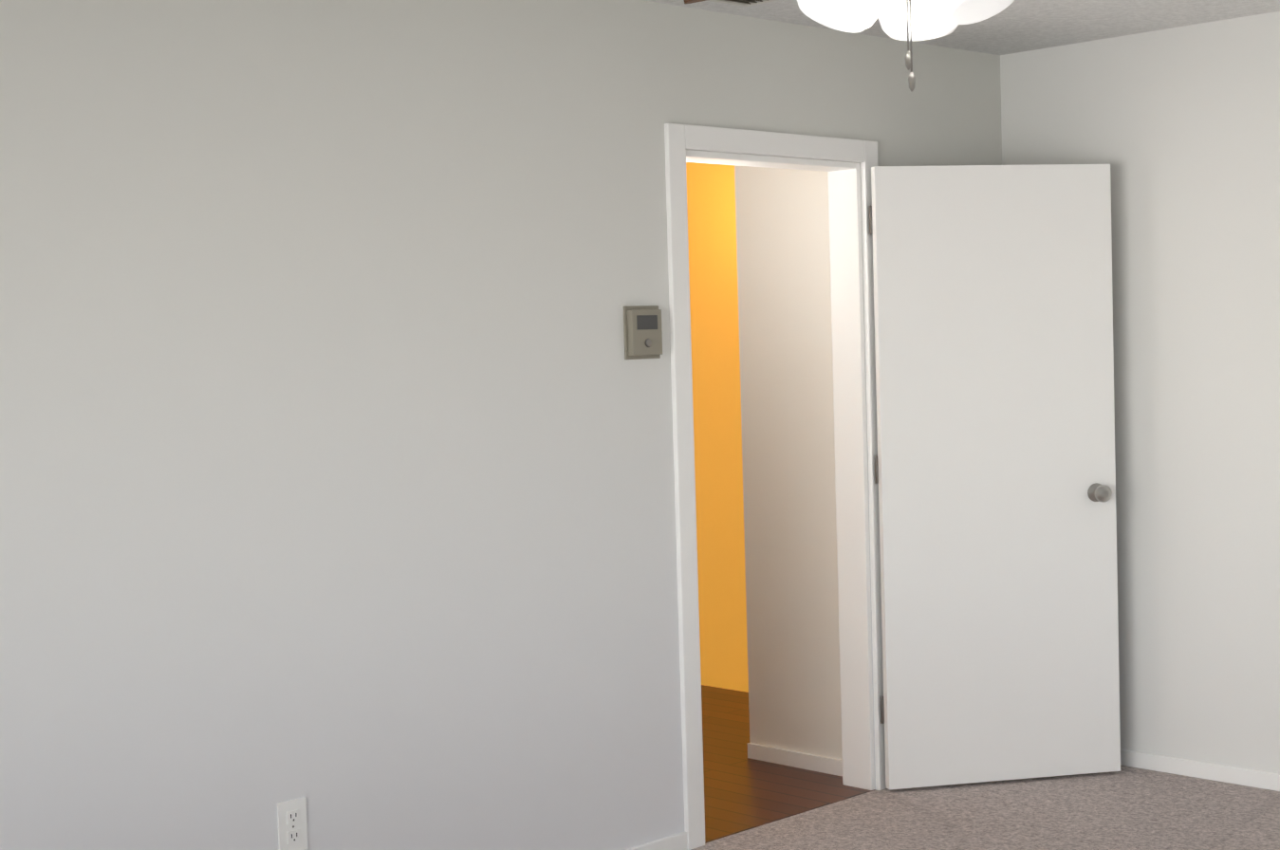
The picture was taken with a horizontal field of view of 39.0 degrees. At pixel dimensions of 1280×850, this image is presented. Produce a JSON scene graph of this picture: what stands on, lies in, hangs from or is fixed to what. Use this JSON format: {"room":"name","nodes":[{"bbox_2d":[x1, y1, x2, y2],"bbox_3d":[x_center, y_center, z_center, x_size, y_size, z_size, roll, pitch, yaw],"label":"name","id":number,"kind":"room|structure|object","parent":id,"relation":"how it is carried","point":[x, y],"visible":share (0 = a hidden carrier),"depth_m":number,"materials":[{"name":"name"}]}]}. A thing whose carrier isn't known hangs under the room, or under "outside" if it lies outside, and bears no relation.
{"room":"empty bedroom","nodes":[
{"label":"empty bedroom","id":0,"kind":"room"},
{"bbox_2d":[0,0,1001,849],"bbox_3d":[-1.035,0.098,4.180,6.640,2.440,0.120,-4,4,-44],"label":"wall","id":1,"kind":"structure","parent":0,"point":[336,457],"depth_m":4.43,"materials":[{"name":"paint"}]},
{"bbox_2d":[277,797,307,849],"bbox_3d":[-0.828,0.957,4.307,0.078,0.125,0.010,-4,4,-44],"label":"electrical outlet","id":2,"kind":"object","parent":1,"relation":"attached to","point":[292,825],"visible":1,"depth_m":4.30,"materials":[{"name":"white plastic"}]},
{"bbox_2d":[623,305,662,359],"bbox_3d":[0.014,-0.261,5.092,0.136,0.150,0.032,-4,4,-44],"label":"wall thermostat","id":3,"kind":"object","parent":1,"relation":"attached to","point":[642,333],"visible":1,"depth_m":5.08,"materials":[{"name":"beige plastic"}]},
{"bbox_2d":[624,832,687,849],"bbox_3d":[-1.552,1.335,3.601,4.720,0.054,0.017,-4,4,-44],"label":"baseboard","id":4,"kind":"structure","parent":1,"relation":"attached to","point":[677,842],"depth_m":5.19,"materials":[{"name":"white wood"}]},
{"bbox_2d":[664,122,886,849],"bbox_3d":[0.400,0.160,5.583,0.960,2.100,0.156,-4,4,-44],"label":"door frame","id":5,"kind":"structure","parent":1,"relation":"attached to","point":[850,368],"depth_m":5.79,"materials":[{"name":"white wood"}]},
{"bbox_2d":[869,164,1120,789],"bbox_3d":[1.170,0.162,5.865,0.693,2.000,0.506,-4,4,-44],"label":"bedroom door","id":6,"kind":"structure","parent":1,"relation":"in","point":[994,470],"depth_m":5.85,"materials":[{"name":"white paint"}]},
{"bbox_2d":[686,162,739,690],"bbox_3d":[0.354,-0.104,7.617,0.120,2.440,2.060,-4,4,-44],"label":"wall","id":7,"kind":"structure","parent":0,"point":[707,184],"depth_m":7.60,"materials":[{"name":"orange paint"}]},
{"bbox_2d":[727,165,765,745],"bbox_3d":[0.692,-0.066,6.577,0.850,2.440,0.100,-4,4,-44],"label":"wall","id":8,"kind":"structure","parent":0,"point":[740,270],"depth_m":6.32,"materials":[{"name":"white paint"}]},
{"bbox_2d":[701,685,875,843],"bbox_3d":[-0.148,1.220,6.800,2.600,0.102,2.600,-4,4,-44],"label":"floor","id":9,"kind":"structure","parent":0,"point":[743,791],"depth_m":6.01,"materials":[{"name":"brown wood"}]},
{"bbox_2d":[750,166,842,760],"bbox_3d":[0.602,-0.042,6.134,0.100,2.440,0.390,-4,4,-44],"label":"wall","id":10,"kind":"structure","parent":0,"point":[760,297],"depth_m":6.15,"materials":[{"name":"white paint"}]},
{"bbox_2d":[747,742,842,776],"bbox_3d":[0.552,1.151,6.195,0.014,0.054,0.482,-4,4,-44],"label":"baseboard","id":11,"kind":"structure","parent":10,"relation":"attached to","point":[799,760],"depth_m":6.20,"materials":[{"name":"white wood"}]},
{"bbox_2d":[644,0,1279,55],"bbox_3d":[0.385,-1.143,2.629,6.640,0.100,4.290,-4,4,-44],"label":"ceiling","id":12,"kind":"structure","parent":0,"point":[1017,26],"depth_m":5.61,"materials":[{"name":"white paint"}]},
{"bbox_2d":[706,0,777,6],"bbox_3d":[0.248,-1.195,5.016,0.300,0.012,0.150,-4,4,-44],"label":"ceiling vent","id":13,"kind":"object","parent":12,"relation":"in","point":[745,3],"visible":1,"depth_m":5.11,"materials":[{"name":"white metal"}]},
{"bbox_2d":[684,0,1014,92],"bbox_3d":[0.456,-0.817,2.881,1.211,0.580,1.258,-4,4,-44],"label":"ceiling fan","id":14,"kind":"object","parent":12,"relation":"hanging from","point":[910,20],"visible":1,"depth_m":2.83,"materials":[{"name":"white metal"}]},
{"bbox_2d":[690,765,1279,849],"bbox_3d":[0.460,1.393,2.748,6.400,0.100,4.050,-4,4,-44],"label":"floor carpet","id":15,"kind":"object","parent":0,"point":[1125,807],"depth_m":5.47,"materials":[{"name":"grey carpet"}]},
{"bbox_2d":[1000,11,1279,774],"bbox_3d":[2.794,-0.051,4.919,0.120,2.440,4.170,-4,4,-44],"label":"wall","id":16,"kind":"structure","parent":0,"point":[1177,129],"depth_m":5.86,"materials":[{"name":"paint"}]},
{"bbox_2d":[1120,748,1279,791],"bbox_3d":[1.972,1.130,5.757,0.014,0.054,1.852,-4,4,-44],"label":"baseboard","id":17,"kind":"structure","parent":16,"relation":"attached to","point":[1252,778],"depth_m":5.89,"materials":[{"name":"white wood"}]}
]}

